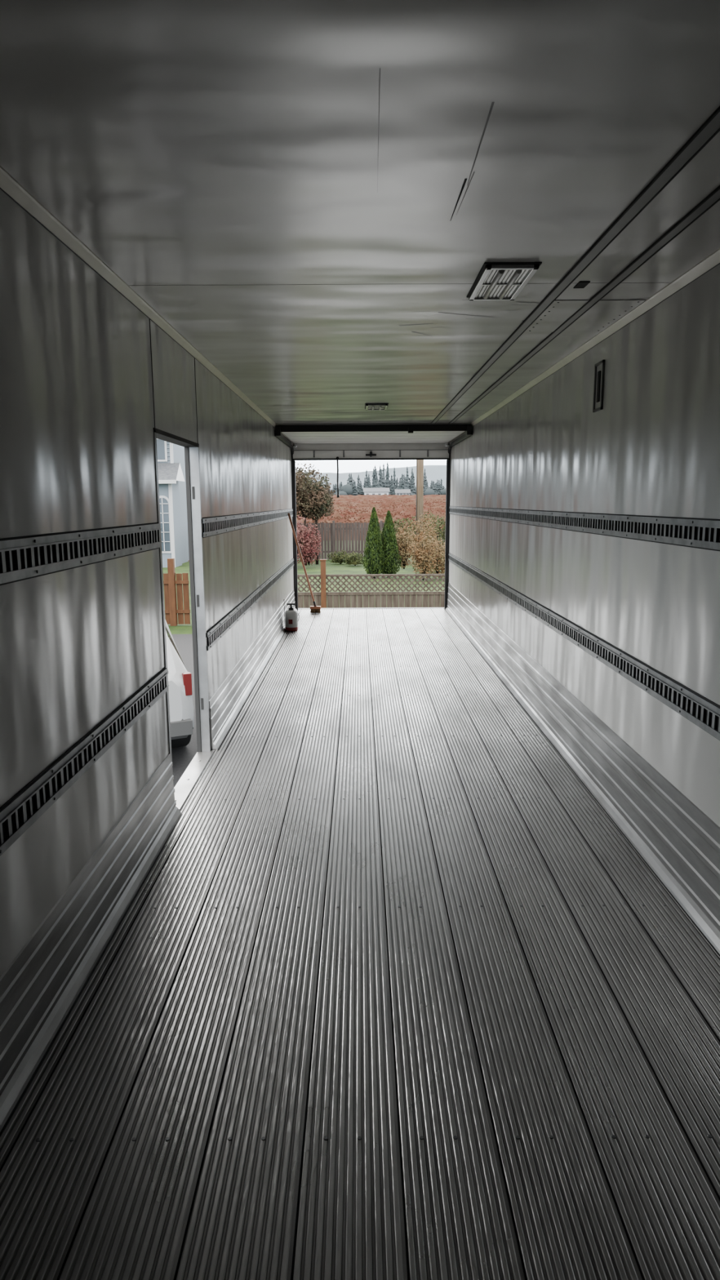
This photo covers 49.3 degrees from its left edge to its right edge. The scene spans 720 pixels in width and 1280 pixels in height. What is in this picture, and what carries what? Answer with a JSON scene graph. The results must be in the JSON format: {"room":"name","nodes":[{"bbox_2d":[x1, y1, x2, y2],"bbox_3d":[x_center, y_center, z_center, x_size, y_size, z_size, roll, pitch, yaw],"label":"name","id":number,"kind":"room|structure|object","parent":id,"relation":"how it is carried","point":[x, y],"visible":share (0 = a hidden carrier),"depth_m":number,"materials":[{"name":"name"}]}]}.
{"room":"truck trailer interior","nodes":[
{"label":"truck trailer interior","id":0,"kind":"room"},
{"bbox_2d":[0,189,293,977],"bbox_3d":[-1.063,-0.579,5.390,0.064,2.680,14.020,0,10,0],"label":"wall","id":1,"kind":"structure","parent":0,"point":[87,378],"depth_m":2.97,"materials":[{"name":"grey metal"}]},
{"bbox_2d":[0,165,291,441],"bbox_3d":[-1.024,-1.831,5.170,0.032,0.038,14.020,0,10,0],"label":"trim","id":2,"kind":"structure","parent":1,"relation":"attached to","point":[9,185],"depth_m":3.06,"materials":[{"name":"grey metal"}]},
{"bbox_2d":[0,508,293,585],"bbox_3d":[-1.025,-0.750,5.233,0.017,0.132,13.770,0,10,0],"label":"track","id":3,"kind":"object","parent":1,"relation":"attached to","point":[27,557],"visible":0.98,"depth_m":2.93,"materials":[{"name":"black"}]},
{"bbox_2d":[0,558,293,856],"bbox_3d":[-1.021,-0.006,5.364,0.017,0.132,13.770,0,10,0],"label":"track","id":4,"kind":"object","parent":1,"relation":"attached to","point":[21,811],"visible":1,"depth_m":2.93,"materials":[{"name":"black"}]},
{"bbox_2d":[0,588,297,1136],"bbox_3d":[-1.000,0.554,5.590,0.054,0.362,14.020,0,10,0],"label":"baseboard","id":5,"kind":"structure","parent":1,"relation":"attached to","point":[41,987],"depth_m":2.91,"materials":[{"name":"grey metal"}]},
{"bbox_2d":[153,427,214,810],"bbox_3d":[-1.056,-0.102,4.672,0.112,2.150,1.120,0,10,0],"label":"door","id":6,"kind":"structure","parent":1,"relation":"in","point":[187,782],"depth_m":5.11,"materials":[{"name":"metal"}]},
{"bbox_2d":[0,607,719,1279],"bbox_3d":[0.184,0.787,5.658,2.620,0.164,14.070,0,10,0],"label":"floor","id":7,"kind":"structure","parent":0,"point":[391,993],"depth_m":2.54,"materials":[{"name":"metal"}]},
{"bbox_2d":[284,603,299,631],"bbox_3d":[-0.907,-0.333,10.379,0.171,0.419,0.171,10,14,44],"label":"sprayer","id":8,"kind":"object","parent":7,"relation":"on","point":[291,615],"visible":1,"depth_m":10.33,"materials":[{"name":"white plastic"}]},
{"bbox_2d":[287,512,320,613],"bbox_3d":[-0.802,-1.109,11.585,0.178,1.523,0.825,3,11,19],"label":"push broom","id":9,"kind":"object","parent":7,"relation":"on","point":[313,609],"visible":1,"depth_m":11.71,"materials":[{"name":"brown wood"}]},
{"bbox_2d":[0,0,719,425],"bbox_3d":[0.170,-1.882,5.162,2.544,0.068,14.020,0,10,0],"label":"ceiling","id":10,"kind":"structure","parent":0,"point":[313,195],"depth_m":2.24,"materials":[{"name":"grey metal"}]},
{"bbox_2d":[364,403,388,410],"bbox_3d":[0.163,-2.306,7.768,0.228,0.038,0.420,0,10,0],"label":"ceiling light","id":11,"kind":"object","parent":10,"relation":"attached to","point":[368,406],"depth_m":7.69,"materials":[{"name":"white plastic"}]},
{"bbox_2d":[466,262,542,300],"bbox_3d":[0.607,-1.533,3.371,0.228,0.038,0.530,0,10,0],"label":"ceiling light","id":12,"kind":"object","parent":10,"relation":"attached to","point":[495,281],"depth_m":3.31,"materials":[{"name":"white plastic"}]},
{"bbox_2d":[448,263,719,826],"bbox_3d":[1.418,-0.592,5.390,0.062,2.680,14.020,0,10,0],"label":"wall","id":13,"kind":"structure","parent":0,"point":[652,448],"depth_m":4.11,"materials":[{"name":"grey metal"}]},
{"bbox_2d":[274,424,472,610],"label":"roll-up door","id":14,"kind":"structure","parent":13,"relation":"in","point":[326,442],"depth_m":11.82,"materials":[{"name":"black metal"}]},
{"bbox_2d":[336,456,339,497],"bbox_3d":[-0.336,-2.466,11.896,0.043,0.610,0.048,0,10,0],"label":"strap","id":15,"kind":"object","parent":14,"relation":"attached to","point":[337,457],"visible":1,"depth_m":11.90,"materials":[{"name":"black fabric"}]},
{"bbox_2d":[444,582,719,956],"bbox_3d":[1.366,0.502,5.583,0.054,0.442,14.020,0,10,0],"label":"baseboard","id":16,"kind":"structure","parent":13,"relation":"attached to","point":[678,842],"depth_m":4.12,"materials":[{"name":"grey metal"}]},
{"bbox_2d":[448,552,719,740],"bbox_3d":[1.381,-0.088,5.352,0.017,0.132,13.770,0,10,0],"label":"track","id":17,"kind":"object","parent":13,"relation":"attached to","point":[704,713],"visible":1,"depth_m":4.13,"materials":[{"name":"black"}]},
{"bbox_2d":[448,506,719,551],"bbox_3d":[1.377,-0.792,5.228,0.017,0.122,13.770,0,10,0],"label":"track","id":18,"kind":"object","parent":13,"relation":"attached to","point":[692,532],"visible":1,"depth_m":4.13,"materials":[{"name":"black"}]},
{"bbox_2d":[450,248,719,440],"bbox_3d":[1.364,-1.844,5.170,0.032,0.038,14.020,0,10,0],"label":"trim","id":19,"kind":"structure","parent":13,"relation":"attached to","point":[713,260],"depth_m":4.03,"materials":[{"name":"grey metal"}]},
{"bbox_2d":[592,360,604,412],"bbox_3d":[1.376,-1.460,4.526,0.012,0.270,0.160,0,10,0],"label":"air vent","id":20,"kind":"object","parent":13,"relation":"in","point":[599,367],"visible":1,"depth_m":4.52,"materials":[{"name":"grey plastic"}]},
{"label":"outside","id":21,"kind":"structure","parent":0,"visible":0},
{"bbox_2d":[295,465,446,489],"bbox_3d":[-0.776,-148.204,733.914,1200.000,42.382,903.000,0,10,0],"label":"hill","id":22,"kind":"structure","parent":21,"point":[433,473],"depth_m":855.28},
{"bbox_2d":[297,462,445,495],"bbox_3d":[-0.014,-72.918,357.647,385.103,17.569,75.874,0,10,0],"label":"treeline","id":23,"kind":"object","parent":22,"relation":"on","point":[350,488],"visible":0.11,"depth_m":342.87,"materials":[{"name":"plant"}]},
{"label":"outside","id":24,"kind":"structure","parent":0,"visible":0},
{"bbox_2d":[162,539,444,634],"bbox_3d":[0.007,1.267,10.378,320.000,0.300,100.000,0,10,0],"label":"lawn","id":25,"kind":"structure","parent":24,"point":[331,568],"depth_m":29.99,"materials":[{"name":"green plant"}]},
{"bbox_2d":[156,438,189,567],"bbox_3d":[-14.319,-8.393,39.962,12.450,8.600,11.350,0,10,0],"label":"house","id":26,"kind":"structure","parent":25,"relation":"on","point":[171,456],"depth_m":35.88,"materials":[{"name":"grey"}]},
{"bbox_2d":[163,558,190,626],"bbox_3d":[-8.031,-1.115,18.652,7.950,1.600,0.140,0,10,0],"label":"fence","id":27,"kind":"object","parent":25,"relation":"on","point":[171,585],"visible":0.16,"depth_m":18.67,"materials":[{"name":"brown wood"}]},
{"bbox_2d":[296,515,321,565],"bbox_3d":[-3.364,-4.431,34.589,3.299,2.530,2.182,2,10,14],"label":"bush","id":28,"kind":"object","parent":25,"relation":"on","point":[308,541],"visible":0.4,"depth_m":34.44,"materials":[{"name":"pink plant"}]},
{"bbox_2d":[295,461,335,565],"bbox_3d":[-3.874,-6.367,36.612,5.510,5.665,3.329,3,10,17],"label":"autumn tree","id":29,"kind":"object","parent":25,"relation":"on","point":[313,498],"visible":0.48,"depth_m":35.71,"materials":[{"name":"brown plant"}]},
{"bbox_2d":[188,559,444,608],"bbox_3d":[2.489,-1.153,18.671,13.040,1.560,0.150,0,10,0],"label":"lattice fence","id":30,"kind":"object","parent":25,"relation":"on","point":[353,599],"visible":0.17,"depth_m":18.67,"materials":[{"name":"brown wood"}]},
{"bbox_2d":[297,520,384,559],"bbox_3d":[-3.384,-5.032,39.722,9.285,1.950,0.130,0,10,0],"label":"fence","id":31,"kind":"object","parent":25,"relation":"on","point":[329,528],"visible":0.21,"depth_m":39.68,"materials":[{"name":"grey wood"}]},
{"bbox_2d":[327,549,364,565],"bbox_3d":[-0.563,-3.824,36.422,1.154,0.680,2.202,-8,13,-37],"label":"shrub","id":32,"kind":"object","parent":25,"relation":"on","point":[338,558],"visible":0.98,"depth_m":36.09,"materials":[{"name":"green plant"}]},
{"bbox_2d":[363,506,386,578],"bbox_3d":[0.556,-3.683,29.816,0.899,2.694,0.903,0,10,0],"label":"shrub","id":33,"kind":"object","parent":25,"relation":"on","point":[373,552],"visible":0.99,"depth_m":29.65,"materials":[{"name":"green plant"}]},
{"bbox_2d":[381,510,401,577],"bbox_3d":[1.124,-3.674,30.120,0.948,2.563,0.999,0,10,0],"label":"shrub","id":34,"kind":"object","parent":25,"relation":"on","point":[388,540],"visible":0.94,"depth_m":29.92,"materials":[{"name":"green plant"}]},
{"bbox_2d":[380,511,445,556],"bbox_3d":[3.642,-4.978,36.782,5.603,2.673,2.222,1,10,6],"label":"shrub","id":35,"kind":"object","parent":25,"relation":"on","point":[439,521],"visible":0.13,"depth_m":36.69,"materials":[{"name":"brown plant"}]},
{"bbox_2d":[415,459,423,567],"bbox_3d":[2.606,-8.366,34.067,2.300,10.420,0.329,0,10,0],"label":"utility pole","id":36,"kind":"object","parent":25,"relation":"on","point":[420,463],"visible":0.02,"depth_m":34.27,"materials":[{"name":"brown wood"}]},
{"bbox_2d":[394,529,445,552],"bbox_3d":[7.841,-5.482,43.699,12.540,1.300,0.080,0,10,0],"label":"fence","id":37,"kind":"object","parent":25,"relation":"on","point":[437,530],"visible":0.02,"depth_m":43.68,"materials":[{"name":"wood"}]},
{"bbox_2d":[395,511,444,580],"bbox_3d":[2.519,-3.770,30.892,3.174,2.451,4.751,-5,11,-23],"label":"bush","id":38,"kind":"object","parent":25,"relation":"on","point":[425,551],"visible":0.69,"depth_m":29.39,"materials":[{"name":"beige plant"}]},
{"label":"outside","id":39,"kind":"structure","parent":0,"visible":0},
{"bbox_2d":[296,493,445,540],"bbox_3d":[-0.162,-30.928,175.800,238.200,5.700,237.000,0,10,0],"label":"field","id":40,"kind":"structure","parent":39,"point":[348,508],"depth_m":103.52,"materials":[{"name":"brown plant"}]},
{"bbox_2d":[363,487,410,495],"bbox_3d":[10.208,-55.817,298.857,18.000,4.200,9.000,0,10,0],"label":"farm building","id":41,"kind":"structure","parent":40,"relation":"on","point":[380,491],"depth_m":296.66,"materials":[{"name":"grey"}]},
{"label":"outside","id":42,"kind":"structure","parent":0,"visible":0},
{"bbox_2d":[171,634,197,787],"bbox_3d":[-0.984,3.094,-0.877,26.000,0.020,37.200,0,10,0],"label":"driveway","id":43,"kind":"structure","parent":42,"point":[182,756],"depth_m":9.73,"materials":[{"name":"concrete"}]},
{"bbox_2d":[164,619,194,747],"bbox_3d":[-3.608,0.270,10.166,2.260,1.730,4.760,-5,11,-27],"label":"car","id":44,"kind":"object","parent":43,"relation":"on","point":[181,702],"visible":0.19,"depth_m":8.47,"materials":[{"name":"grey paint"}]}
]}

